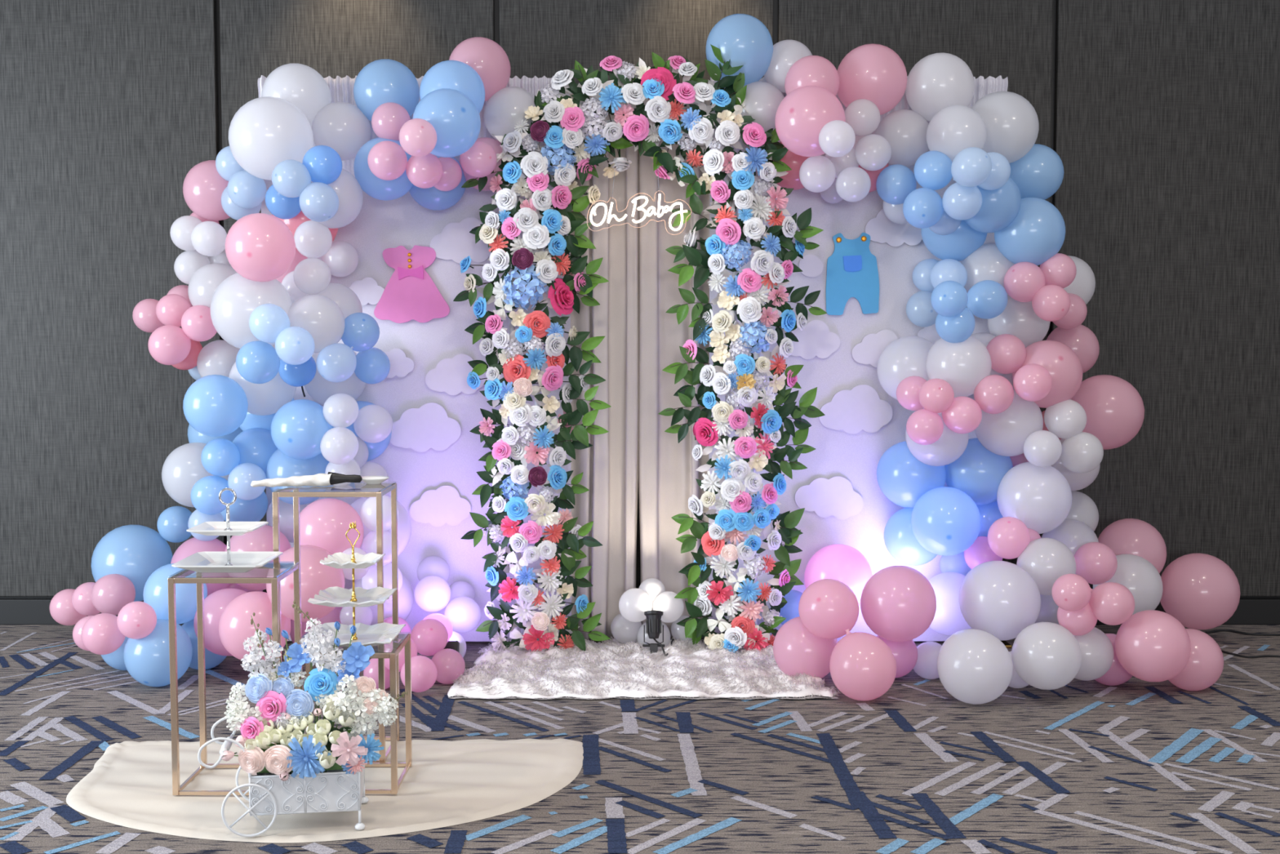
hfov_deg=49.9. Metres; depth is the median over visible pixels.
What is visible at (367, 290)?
cloud
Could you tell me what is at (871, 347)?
cloud
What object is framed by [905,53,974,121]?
balloon
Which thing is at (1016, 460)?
balloon
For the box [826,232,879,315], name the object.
overalls
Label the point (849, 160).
balloon
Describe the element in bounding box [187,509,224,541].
balloon
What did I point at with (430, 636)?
balloon
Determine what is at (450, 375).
cloud
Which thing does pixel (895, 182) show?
balloon
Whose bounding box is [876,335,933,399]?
balloon
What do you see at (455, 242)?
cloud
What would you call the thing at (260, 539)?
balloon
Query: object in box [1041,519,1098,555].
balloon
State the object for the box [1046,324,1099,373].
balloon
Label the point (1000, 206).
balloon
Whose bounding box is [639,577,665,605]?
balloon
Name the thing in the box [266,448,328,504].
balloon
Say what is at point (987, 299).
balloon
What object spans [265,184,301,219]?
balloon
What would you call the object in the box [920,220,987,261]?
balloon
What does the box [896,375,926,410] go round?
balloon
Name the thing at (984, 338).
balloon
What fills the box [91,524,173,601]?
balloon
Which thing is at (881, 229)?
cloud
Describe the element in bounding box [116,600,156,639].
balloon
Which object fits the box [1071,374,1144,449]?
balloon
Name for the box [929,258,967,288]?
balloon
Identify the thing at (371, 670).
balloon
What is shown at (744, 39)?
balloon
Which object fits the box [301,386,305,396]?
tie
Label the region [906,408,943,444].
balloon
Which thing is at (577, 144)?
floral arch
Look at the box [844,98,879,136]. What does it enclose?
balloon
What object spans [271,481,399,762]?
display stand
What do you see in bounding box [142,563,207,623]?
balloon
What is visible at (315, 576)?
balloon
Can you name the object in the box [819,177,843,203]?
balloon
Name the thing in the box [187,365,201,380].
balloon
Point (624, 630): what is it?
balloon
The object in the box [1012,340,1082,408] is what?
balloon
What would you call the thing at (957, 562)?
balloon
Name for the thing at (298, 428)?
balloon
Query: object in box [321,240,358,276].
balloon
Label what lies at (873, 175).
balloon
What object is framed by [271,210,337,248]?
balloon
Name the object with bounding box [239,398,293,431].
balloon
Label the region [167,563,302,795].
display stand
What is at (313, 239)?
balloon
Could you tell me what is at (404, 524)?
balloon
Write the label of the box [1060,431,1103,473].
balloon
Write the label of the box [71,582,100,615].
balloon
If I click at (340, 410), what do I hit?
balloon
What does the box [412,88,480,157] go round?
balloon
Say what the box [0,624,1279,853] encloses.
floor
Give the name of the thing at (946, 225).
balloon
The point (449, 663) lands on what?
balloon
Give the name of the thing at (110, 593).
balloon
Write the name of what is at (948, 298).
balloon
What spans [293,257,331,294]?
balloon
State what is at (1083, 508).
balloon
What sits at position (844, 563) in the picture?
balloon
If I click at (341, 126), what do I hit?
balloon
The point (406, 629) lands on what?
balloon
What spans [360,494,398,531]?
balloon
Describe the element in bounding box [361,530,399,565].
balloon
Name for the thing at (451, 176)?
balloon
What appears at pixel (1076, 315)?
balloon
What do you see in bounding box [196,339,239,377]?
balloon
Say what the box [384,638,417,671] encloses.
balloon
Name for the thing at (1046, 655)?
balloon
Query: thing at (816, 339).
cloud
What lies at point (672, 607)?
balloon
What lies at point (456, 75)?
balloon
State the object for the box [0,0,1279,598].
wall
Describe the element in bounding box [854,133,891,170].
balloon
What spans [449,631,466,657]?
balloon
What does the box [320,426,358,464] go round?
balloon
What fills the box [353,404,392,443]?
balloon
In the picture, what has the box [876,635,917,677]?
balloon
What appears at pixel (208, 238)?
balloon
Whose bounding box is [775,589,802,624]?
balloon
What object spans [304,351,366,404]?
balloon
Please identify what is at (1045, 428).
balloon
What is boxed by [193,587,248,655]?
balloon
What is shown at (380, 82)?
balloon
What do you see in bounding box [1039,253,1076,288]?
balloon
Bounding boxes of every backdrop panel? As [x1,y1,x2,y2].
[257,75,571,641]
[708,75,1008,641]
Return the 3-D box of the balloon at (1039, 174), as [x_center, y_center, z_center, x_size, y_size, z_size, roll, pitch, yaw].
[1.522,-0.980,5.310,0.228,0.222,0.224,-1,4,-15]
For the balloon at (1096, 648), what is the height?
0.192 m
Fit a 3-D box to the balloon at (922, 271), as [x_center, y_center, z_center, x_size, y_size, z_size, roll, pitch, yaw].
[1.134,-0.593,5.384,0.136,0.132,0.134,1,4,22]
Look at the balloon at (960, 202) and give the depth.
4.95 m
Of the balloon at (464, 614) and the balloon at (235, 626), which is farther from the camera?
the balloon at (464, 614)
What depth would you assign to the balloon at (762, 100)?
5.20 m
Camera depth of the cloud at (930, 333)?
5.48 m
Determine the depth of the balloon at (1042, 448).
5.05 m
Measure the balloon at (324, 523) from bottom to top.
0.256 m
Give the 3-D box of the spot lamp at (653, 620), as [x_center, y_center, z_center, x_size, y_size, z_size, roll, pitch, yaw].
[0.059,0.785,5.262,0.098,0.174,0.104,0,4,0]
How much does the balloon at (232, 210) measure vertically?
0.151 m
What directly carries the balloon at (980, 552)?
attached to the balloon at (990, 513)
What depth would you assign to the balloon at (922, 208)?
5.02 m
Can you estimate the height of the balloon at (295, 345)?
0.134 m
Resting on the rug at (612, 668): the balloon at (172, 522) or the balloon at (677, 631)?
the balloon at (677, 631)
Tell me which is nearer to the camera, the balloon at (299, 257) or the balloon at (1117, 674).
the balloon at (1117, 674)
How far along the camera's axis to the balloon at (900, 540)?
5.33 m
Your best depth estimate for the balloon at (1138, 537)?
5.49 m
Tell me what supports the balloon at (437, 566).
attached to the balloon at (432, 593)
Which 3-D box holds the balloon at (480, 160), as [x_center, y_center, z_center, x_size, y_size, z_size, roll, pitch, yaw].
[-0.606,-1.004,5.157,0.138,0.136,0.140,-1,4,-8]
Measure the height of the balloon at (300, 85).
0.260 m
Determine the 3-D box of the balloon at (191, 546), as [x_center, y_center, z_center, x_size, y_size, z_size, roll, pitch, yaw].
[-1.668,0.536,5.247,0.238,0.238,0.238,1,4,20]
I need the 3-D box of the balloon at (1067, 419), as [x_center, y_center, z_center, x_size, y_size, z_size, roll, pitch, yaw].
[1.599,-0.031,5.170,0.154,0.151,0.152,1,4,20]
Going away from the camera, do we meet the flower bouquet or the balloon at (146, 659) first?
the flower bouquet
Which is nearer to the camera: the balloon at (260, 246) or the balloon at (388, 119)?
the balloon at (260, 246)
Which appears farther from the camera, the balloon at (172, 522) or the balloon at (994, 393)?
the balloon at (172, 522)
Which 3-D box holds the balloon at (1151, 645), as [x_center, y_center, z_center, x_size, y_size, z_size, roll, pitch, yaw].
[1.771,0.756,4.751,0.247,0.247,0.247,2,4,22]
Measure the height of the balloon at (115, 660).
0.196 m
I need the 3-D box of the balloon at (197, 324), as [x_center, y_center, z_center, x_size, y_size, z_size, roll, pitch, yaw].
[-1.695,-0.399,5.297,0.144,0.140,0.142,2,4,31]
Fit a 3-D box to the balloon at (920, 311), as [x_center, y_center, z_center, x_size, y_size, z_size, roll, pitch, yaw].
[1.113,-0.462,5.383,0.142,0.142,0.143,2,4,25]
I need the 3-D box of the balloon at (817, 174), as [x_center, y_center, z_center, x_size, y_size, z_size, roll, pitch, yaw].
[0.671,-0.957,5.200,0.138,0.138,0.140,2,4,27]
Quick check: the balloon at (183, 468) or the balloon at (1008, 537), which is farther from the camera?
the balloon at (183, 468)
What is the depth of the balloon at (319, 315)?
4.90 m
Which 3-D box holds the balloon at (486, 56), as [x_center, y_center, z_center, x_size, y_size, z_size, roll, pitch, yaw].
[-0.617,-1.371,5.275,0.242,0.240,0.242,2,4,24]
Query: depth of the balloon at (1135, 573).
5.29 m
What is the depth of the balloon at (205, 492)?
5.12 m
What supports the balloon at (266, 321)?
attached to the balloon at (233, 303)
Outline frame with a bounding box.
[613,84,1011,648]
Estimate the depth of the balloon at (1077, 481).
5.33 m
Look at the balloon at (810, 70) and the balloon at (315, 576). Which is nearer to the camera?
the balloon at (315, 576)
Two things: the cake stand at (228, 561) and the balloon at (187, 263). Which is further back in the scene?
the balloon at (187, 263)
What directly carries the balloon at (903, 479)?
attached to the balloon at (945, 521)
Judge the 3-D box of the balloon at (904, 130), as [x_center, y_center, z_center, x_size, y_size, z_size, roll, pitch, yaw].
[1.016,-1.115,5.312,0.219,0.218,0.221,2,4,26]
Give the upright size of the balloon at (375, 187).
0.238 m
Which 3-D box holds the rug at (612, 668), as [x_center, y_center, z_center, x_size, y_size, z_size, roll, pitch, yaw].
[0.009,0.871,5.110,1.371,0.072,0.827,0,4,0]
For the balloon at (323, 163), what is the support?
attached to the balloon at (348, 191)
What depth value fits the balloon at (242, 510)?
5.34 m
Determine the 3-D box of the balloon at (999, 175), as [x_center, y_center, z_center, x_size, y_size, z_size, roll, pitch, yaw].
[1.270,-0.924,4.972,0.137,0.136,0.139,2,4,33]
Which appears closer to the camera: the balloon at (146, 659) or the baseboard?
the balloon at (146, 659)
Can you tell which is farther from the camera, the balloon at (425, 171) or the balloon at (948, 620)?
the balloon at (948, 620)
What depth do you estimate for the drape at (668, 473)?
5.54 m
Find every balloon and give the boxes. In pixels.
[49,588,86,625]
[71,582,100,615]
[72,615,93,650]
[80,613,125,654]
[90,573,135,614]
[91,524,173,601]
[101,636,128,670]
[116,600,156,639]
[123,618,192,686]
[132,298,164,332]
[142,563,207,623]
[147,324,191,364]
[155,293,191,327]
[156,506,191,542]
[161,442,229,506]
[167,284,192,306]
[169,215,201,251]
[170,537,230,595]
[171,338,202,369]
[173,250,209,284]
[181,305,217,341]
[181,617,226,669]
[182,160,230,221]
[182,374,248,436]
[187,262,236,307]
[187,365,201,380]
[187,424,242,443]
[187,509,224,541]
[190,212,219,224]
[191,221,226,256]
[191,475,233,514]
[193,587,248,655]
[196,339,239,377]
[200,438,239,475]
[207,248,231,266]
[209,272,292,348]
[215,146,244,181]
[218,591,290,662]
[220,491,267,521]
[221,186,262,220]
[224,524,291,590]
[225,213,295,281]
[226,170,266,208]
[226,583,262,591]
[227,462,266,500]
[228,96,313,180]
[228,358,296,415]
[232,427,277,475]
[235,341,279,383]
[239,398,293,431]
[248,303,290,342]
[261,63,331,128]
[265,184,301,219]
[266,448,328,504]
[266,499,315,542]
[266,544,345,622]
[271,160,311,197]
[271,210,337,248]
[271,399,333,459]
[275,326,315,364]
[276,248,307,283]
[278,356,316,386]
[281,271,309,303]
[288,293,344,352]
[289,606,342,652]
[293,220,332,257]
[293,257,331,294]
[293,497,364,554]
[298,182,338,222]
[302,145,342,184]
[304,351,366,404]
[311,102,370,160]
[311,168,363,228]
[315,282,362,339]
[315,490,360,505]
[316,342,356,382]
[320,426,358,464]
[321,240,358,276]
[322,393,358,427]
[324,458,360,475]
[333,400,391,461]
[339,606,373,625]
[341,312,379,351]
[342,546,369,579]
[350,494,411,555]
[351,573,413,625]
[353,58,419,121]
[353,137,413,200]
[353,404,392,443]
[353,435,368,468]
[354,346,390,383]
[355,462,388,497]
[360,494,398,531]
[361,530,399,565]
[361,562,402,600]
[363,657,390,689]
[367,141,407,180]
[371,102,410,141]
[383,616,411,633]
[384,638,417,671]
[399,118,436,156]
[400,655,437,692]
[405,152,442,188]
[408,155,466,210]
[410,617,448,655]
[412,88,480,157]
[413,575,450,612]
[417,555,450,582]
[419,60,484,113]
[422,613,453,642]
[431,648,465,684]
[433,156,462,191]
[444,595,481,632]
[448,36,511,101]
[448,580,475,603]
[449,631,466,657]
[459,137,508,191]
[459,141,497,177]
[484,86,535,141]
[610,613,641,643]
[618,587,652,622]
[636,621,670,649]
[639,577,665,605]
[652,591,684,622]
[671,615,692,641]
[706,13,773,85]
[734,81,784,137]
[764,40,812,93]
[773,616,837,678]
[774,85,845,156]
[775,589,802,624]
[777,141,809,190]
[784,55,839,95]
[798,578,858,639]
[799,155,835,192]
[804,543,872,604]
[818,120,855,157]
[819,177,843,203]
[824,147,858,177]
[829,628,896,700]
[835,166,871,202]
[837,44,906,115]
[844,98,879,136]
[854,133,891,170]
[858,163,888,192]
[860,565,936,641]
[875,109,928,166]
[875,164,916,204]
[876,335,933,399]
[876,440,946,508]
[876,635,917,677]
[883,200,908,224]
[884,507,937,565]
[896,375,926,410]
[902,187,943,228]
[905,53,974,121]
[905,408,968,466]
[906,290,937,327]
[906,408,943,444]
[911,258,938,292]
[911,486,981,555]
[913,641,942,679]
[914,151,952,190]
[918,378,954,413]
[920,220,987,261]
[925,335,991,397]
[926,105,986,162]
[928,209,961,235]
[928,571,971,635]
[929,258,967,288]
[930,280,968,316]
[935,306,974,342]
[937,628,1013,704]
[939,551,971,575]
[942,182,982,220]
[942,395,982,433]
[944,437,1013,505]
[951,146,991,186]
[958,560,1040,640]
[961,243,1015,294]
[964,177,1021,232]
[964,536,1002,568]
[966,280,1007,319]
[971,91,1039,163]
[971,332,1002,375]
[973,374,1013,413]
[974,389,1043,456]
[977,151,1010,190]
[977,500,1003,537]
[986,333,1026,373]
[987,294,1050,347]
[987,516,1030,559]
[994,197,1065,265]
[996,462,1071,533]
[1001,373,1014,389]
[1004,262,1045,302]
[1008,650,1029,688]
[1009,143,1063,199]
[1009,453,1028,466]
[1011,622,1081,689]
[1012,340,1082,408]
[1013,363,1052,401]
[1016,537,1075,595]
[1023,430,1062,466]
[1027,528,1040,542]
[1031,284,1070,321]
[1035,594,1059,624]
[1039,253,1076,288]
[1041,409,1062,439]
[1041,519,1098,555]
[1044,399,1086,439]
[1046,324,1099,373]
[1050,438,1100,490]
[1051,573,1091,611]
[1053,293,1087,328]
[1057,602,1097,635]
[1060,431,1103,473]
[1062,255,1095,304]
[1065,490,1098,531]
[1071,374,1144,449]
[1073,542,1117,584]
[1073,626,1113,680]
[1088,582,1134,625]
[1093,554,1163,615]
[1094,633,1133,685]
[1097,518,1166,573]
[1115,609,1191,681]
[1160,553,1239,629]
[1168,628,1223,690]
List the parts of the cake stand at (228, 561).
plate, ring handle, plate, rod, rod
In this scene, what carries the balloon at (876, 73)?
attached to the backdrop panel at (855, 458)
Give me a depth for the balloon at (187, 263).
5.40 m
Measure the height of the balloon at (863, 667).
0.235 m
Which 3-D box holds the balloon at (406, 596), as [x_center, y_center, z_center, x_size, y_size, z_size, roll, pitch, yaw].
[-1.016,0.677,5.408,0.250,0.250,0.251,-1,4,-16]
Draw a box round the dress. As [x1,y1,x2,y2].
[373,244,449,323]
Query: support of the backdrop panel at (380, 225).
hanging from the frame
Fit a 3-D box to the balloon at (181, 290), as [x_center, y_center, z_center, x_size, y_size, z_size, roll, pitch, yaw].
[-1.836,-0.504,5.520,0.131,0.131,0.132,-1,4,-15]
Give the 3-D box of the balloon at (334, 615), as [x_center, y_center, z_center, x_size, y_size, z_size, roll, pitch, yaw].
[-1.241,0.779,5.345,0.236,0.234,0.234,-3,5,-42]
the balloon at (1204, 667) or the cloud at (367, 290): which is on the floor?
the balloon at (1204, 667)
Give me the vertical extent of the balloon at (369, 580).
0.152 m
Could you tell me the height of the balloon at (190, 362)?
0.142 m
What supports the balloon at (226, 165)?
attached to the balloon at (232, 210)
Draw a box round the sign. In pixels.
[586,172,691,235]
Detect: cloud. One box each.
[348,277,384,305]
[384,348,414,377]
[390,402,461,452]
[409,484,471,526]
[425,354,486,395]
[429,217,492,263]
[783,320,839,359]
[795,475,863,519]
[799,254,822,277]
[818,384,893,434]
[851,329,897,367]
[865,208,922,246]
[917,323,941,343]
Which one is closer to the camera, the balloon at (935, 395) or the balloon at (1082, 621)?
the balloon at (1082, 621)
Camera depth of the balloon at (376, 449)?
5.32 m
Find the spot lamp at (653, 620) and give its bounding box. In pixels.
[642,609,668,656]
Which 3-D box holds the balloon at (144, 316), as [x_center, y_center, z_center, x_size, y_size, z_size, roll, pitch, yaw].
[-1.967,-0.447,5.524,0.140,0.136,0.138,2,4,23]
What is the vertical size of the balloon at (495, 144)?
0.203 m
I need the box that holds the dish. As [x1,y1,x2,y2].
[361,475,389,484]
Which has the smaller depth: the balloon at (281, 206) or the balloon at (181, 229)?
the balloon at (281, 206)
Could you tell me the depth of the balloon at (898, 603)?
4.83 m
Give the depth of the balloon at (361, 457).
5.18 m
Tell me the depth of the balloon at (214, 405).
4.96 m
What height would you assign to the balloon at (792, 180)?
0.199 m
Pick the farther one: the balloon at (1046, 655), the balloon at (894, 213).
the balloon at (894, 213)
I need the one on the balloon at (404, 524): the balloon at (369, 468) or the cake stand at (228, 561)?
the balloon at (369, 468)
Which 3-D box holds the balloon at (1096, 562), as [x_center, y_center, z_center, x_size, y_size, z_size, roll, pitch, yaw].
[1.740,0.520,5.257,0.163,0.162,0.166,3,5,38]
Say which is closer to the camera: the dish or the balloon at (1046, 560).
the dish
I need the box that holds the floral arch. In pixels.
[453,44,826,653]
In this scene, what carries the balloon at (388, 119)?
on the balloon at (375, 187)
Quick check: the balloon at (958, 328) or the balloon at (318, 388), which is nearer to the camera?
the balloon at (958, 328)
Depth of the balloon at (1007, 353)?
5.11 m
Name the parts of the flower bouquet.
stem, stem, stem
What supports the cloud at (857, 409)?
attached to the backdrop panel at (855, 458)
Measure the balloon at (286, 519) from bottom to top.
0.206 m
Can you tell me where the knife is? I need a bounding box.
[250,471,362,487]
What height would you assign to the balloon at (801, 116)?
0.256 m
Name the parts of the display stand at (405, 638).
leg, rail, rail, rail, leg, rail, rail, rail, leg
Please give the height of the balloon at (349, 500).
0.196 m
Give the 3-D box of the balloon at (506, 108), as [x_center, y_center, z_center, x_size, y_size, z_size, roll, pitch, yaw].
[-0.490,-1.196,5.296,0.228,0.222,0.225,1,4,21]
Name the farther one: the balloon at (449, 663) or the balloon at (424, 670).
the balloon at (449, 663)
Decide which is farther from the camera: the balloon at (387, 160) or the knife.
the balloon at (387, 160)
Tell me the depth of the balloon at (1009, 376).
5.30 m
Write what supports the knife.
on the display stand at (384, 487)
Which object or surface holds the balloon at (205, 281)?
attached to the balloon at (197, 324)
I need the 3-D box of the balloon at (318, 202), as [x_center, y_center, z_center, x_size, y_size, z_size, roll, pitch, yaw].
[-1.162,-0.814,4.978,0.141,0.143,0.140,2,4,28]
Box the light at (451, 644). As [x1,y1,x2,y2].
[427,640,459,656]
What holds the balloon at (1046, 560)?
attached to the balloon at (999, 598)
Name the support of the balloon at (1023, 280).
attached to the balloon at (987, 262)
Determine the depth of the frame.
5.51 m
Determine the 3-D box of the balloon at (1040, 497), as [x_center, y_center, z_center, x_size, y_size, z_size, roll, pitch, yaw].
[1.494,0.269,5.211,0.274,0.274,0.276,2,4,22]
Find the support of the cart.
on the rug at (447, 783)
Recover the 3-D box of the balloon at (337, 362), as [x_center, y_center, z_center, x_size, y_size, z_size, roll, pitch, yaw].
[-1.096,-0.232,4.966,0.140,0.142,0.142,1,4,20]
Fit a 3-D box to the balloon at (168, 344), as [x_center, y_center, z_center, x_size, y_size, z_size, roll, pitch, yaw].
[-1.810,-0.315,5.292,0.157,0.154,0.157,-1,4,-18]
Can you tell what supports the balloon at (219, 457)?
on the balloon at (205, 492)
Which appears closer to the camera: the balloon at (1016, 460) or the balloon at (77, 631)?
the balloon at (77, 631)
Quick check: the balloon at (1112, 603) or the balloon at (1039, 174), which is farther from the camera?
the balloon at (1039, 174)
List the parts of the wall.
panel, panel, panel, panel, panel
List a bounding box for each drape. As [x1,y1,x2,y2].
[569,90,639,639]
[638,89,710,638]
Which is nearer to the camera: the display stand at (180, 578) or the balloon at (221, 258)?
the display stand at (180, 578)
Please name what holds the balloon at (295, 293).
attached to the balloon at (348, 302)
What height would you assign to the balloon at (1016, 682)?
0.132 m
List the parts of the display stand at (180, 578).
leg, rail, rail, leg, rail, rail, rail, rail, leg, rail, leg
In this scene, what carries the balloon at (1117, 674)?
on the floor
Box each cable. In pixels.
[1204,628,1279,635]
[1221,649,1279,657]
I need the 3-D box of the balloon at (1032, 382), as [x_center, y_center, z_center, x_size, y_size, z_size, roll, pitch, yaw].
[1.443,-0.163,5.052,0.138,0.139,0.141,2,4,29]
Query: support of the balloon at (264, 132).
attached to the balloon at (300, 85)
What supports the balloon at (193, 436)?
attached to the balloon at (183, 468)
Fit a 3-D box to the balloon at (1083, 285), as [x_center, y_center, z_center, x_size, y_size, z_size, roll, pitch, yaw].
[1.706,-0.572,5.517,0.230,0.230,0.232,1,4,16]
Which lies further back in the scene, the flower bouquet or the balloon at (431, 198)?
the balloon at (431, 198)
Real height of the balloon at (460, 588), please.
0.114 m
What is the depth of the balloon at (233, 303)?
4.84 m
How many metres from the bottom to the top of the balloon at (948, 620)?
0.246 m
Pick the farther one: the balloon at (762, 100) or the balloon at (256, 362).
the balloon at (762, 100)
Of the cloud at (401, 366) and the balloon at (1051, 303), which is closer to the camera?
the balloon at (1051, 303)
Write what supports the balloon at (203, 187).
attached to the balloon at (193, 214)
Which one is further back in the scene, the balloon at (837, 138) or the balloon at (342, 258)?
the balloon at (342, 258)
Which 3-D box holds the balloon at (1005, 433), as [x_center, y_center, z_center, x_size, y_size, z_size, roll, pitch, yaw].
[1.399,-0.016,5.222,0.255,0.256,0.256,-1,4,-12]
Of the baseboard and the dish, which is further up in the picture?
the dish
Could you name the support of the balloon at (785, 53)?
attached to the backdrop panel at (855, 458)
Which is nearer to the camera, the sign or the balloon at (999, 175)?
the balloon at (999, 175)
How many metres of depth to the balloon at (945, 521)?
5.11 m
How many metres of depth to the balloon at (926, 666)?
4.96 m
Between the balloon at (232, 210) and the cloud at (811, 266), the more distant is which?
the cloud at (811, 266)
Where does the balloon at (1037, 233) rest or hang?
on the balloon at (1023, 280)
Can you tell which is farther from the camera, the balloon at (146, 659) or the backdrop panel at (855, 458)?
the backdrop panel at (855, 458)
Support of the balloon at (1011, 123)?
attached to the balloon at (937, 82)
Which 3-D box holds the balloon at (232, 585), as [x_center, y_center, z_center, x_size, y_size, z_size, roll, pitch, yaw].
[-1.599,0.629,5.424,0.216,0.214,0.215,-1,4,-18]
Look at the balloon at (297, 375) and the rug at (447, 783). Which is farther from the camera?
the balloon at (297, 375)
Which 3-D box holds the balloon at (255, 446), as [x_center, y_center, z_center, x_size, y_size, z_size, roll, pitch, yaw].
[-1.465,0.103,5.259,0.202,0.200,0.201,-1,4,-17]
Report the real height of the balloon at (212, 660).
0.202 m
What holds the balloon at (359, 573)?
attached to the balloon at (324, 523)
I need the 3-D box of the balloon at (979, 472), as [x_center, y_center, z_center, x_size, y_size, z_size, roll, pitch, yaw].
[1.314,0.173,5.345,0.265,0.262,0.263,2,4,28]
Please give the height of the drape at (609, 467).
2.221 m
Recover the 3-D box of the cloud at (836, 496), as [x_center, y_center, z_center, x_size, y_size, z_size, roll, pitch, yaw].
[0.759,0.285,5.522,0.275,0.175,0.006,0,4,0]
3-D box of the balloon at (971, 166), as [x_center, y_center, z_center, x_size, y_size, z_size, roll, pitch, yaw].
[1.177,-0.922,4.881,0.143,0.139,0.139,1,4,22]
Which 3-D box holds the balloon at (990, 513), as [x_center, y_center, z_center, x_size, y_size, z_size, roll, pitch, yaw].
[1.365,0.385,5.408,0.208,0.208,0.207,2,4,28]
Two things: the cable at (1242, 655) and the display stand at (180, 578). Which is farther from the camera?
the cable at (1242, 655)
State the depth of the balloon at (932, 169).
5.07 m
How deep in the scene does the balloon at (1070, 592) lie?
4.64 m
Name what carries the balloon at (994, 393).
attached to the balloon at (1005, 433)
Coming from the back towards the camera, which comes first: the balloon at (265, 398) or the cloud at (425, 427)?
the cloud at (425, 427)
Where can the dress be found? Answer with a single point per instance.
(410, 293)
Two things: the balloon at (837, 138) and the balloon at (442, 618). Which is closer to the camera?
the balloon at (837, 138)
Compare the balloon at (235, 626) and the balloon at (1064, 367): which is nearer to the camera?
the balloon at (235, 626)
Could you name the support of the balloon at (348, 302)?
attached to the balloon at (319, 315)
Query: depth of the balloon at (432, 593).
5.31 m
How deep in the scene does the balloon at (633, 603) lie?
5.31 m
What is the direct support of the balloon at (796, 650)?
on the rug at (612, 668)
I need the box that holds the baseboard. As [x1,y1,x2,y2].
[0,598,1279,624]
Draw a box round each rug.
[66,737,583,842]
[447,635,838,699]
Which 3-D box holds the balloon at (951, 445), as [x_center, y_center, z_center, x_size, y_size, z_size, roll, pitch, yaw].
[1.128,0.031,5.216,0.244,0.236,0.239,-3,5,-40]
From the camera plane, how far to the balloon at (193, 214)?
5.45 m
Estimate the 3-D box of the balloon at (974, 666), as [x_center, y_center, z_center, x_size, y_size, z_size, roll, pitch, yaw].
[1.137,0.815,4.675,0.251,0.251,0.251,2,4,25]
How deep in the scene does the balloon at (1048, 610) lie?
5.51 m
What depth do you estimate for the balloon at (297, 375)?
5.05 m
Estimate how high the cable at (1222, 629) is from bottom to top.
0.010 m
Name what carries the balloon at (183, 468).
attached to the balloon at (242, 510)
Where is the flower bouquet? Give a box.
[221,600,408,781]
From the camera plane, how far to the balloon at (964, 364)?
5.07 m
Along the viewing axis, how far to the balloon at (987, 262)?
5.21 m
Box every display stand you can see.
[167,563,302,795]
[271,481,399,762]
[283,633,412,794]
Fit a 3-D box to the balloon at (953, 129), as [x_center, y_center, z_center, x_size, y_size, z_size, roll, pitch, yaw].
[1.183,-1.091,5.143,0.225,0.220,0.221,-3,5,-43]
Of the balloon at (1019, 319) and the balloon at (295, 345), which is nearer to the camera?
the balloon at (295, 345)
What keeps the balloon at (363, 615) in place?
attached to the balloon at (406, 596)
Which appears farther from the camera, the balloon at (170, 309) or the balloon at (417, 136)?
the balloon at (170, 309)
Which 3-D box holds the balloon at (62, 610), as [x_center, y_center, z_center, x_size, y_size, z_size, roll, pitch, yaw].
[-2.324,0.733,5.601,0.150,0.148,0.152,-1,4,-14]
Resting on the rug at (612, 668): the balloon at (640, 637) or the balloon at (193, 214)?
the balloon at (640, 637)
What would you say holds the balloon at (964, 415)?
attached to the balloon at (951, 445)
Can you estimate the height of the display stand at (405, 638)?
0.390 m
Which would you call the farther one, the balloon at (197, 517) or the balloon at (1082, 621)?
the balloon at (197, 517)
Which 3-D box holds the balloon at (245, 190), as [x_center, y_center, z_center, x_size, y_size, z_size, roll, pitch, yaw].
[-1.485,-0.897,5.194,0.143,0.142,0.144,-1,4,-14]
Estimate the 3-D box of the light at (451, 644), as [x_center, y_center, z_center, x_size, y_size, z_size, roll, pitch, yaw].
[-0.741,0.852,5.166,0.120,0.110,0.081,0,4,0]
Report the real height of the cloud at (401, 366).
0.118 m
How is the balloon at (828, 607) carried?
attached to the balloon at (796, 650)
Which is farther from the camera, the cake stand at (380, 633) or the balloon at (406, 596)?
the balloon at (406, 596)
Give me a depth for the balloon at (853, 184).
5.14 m
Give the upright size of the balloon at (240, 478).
0.140 m
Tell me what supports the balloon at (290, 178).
attached to the balloon at (318, 202)
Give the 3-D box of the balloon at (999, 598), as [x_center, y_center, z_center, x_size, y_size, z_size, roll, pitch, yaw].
[1.302,0.628,4.984,0.291,0.286,0.287,2,4,28]
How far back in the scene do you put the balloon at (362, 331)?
5.03 m
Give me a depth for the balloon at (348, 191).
5.08 m
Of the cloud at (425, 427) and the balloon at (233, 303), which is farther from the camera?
the cloud at (425, 427)
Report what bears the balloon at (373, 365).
attached to the balloon at (318, 388)
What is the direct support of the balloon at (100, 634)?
attached to the balloon at (77, 631)
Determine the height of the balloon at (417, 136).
0.132 m
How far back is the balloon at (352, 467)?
5.06 m
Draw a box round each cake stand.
[171,487,283,572]
[299,521,405,646]
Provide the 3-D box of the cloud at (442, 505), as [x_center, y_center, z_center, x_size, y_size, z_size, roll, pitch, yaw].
[-0.802,0.318,5.524,0.247,0.167,0.006,0,4,0]
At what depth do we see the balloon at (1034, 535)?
5.12 m
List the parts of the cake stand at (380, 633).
plate, plate, plate, loop handle, rod, crown, rod, rod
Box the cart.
[197,716,368,836]
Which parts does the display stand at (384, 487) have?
leg, leg, rail, glass, rail, leg, rail, rail, leg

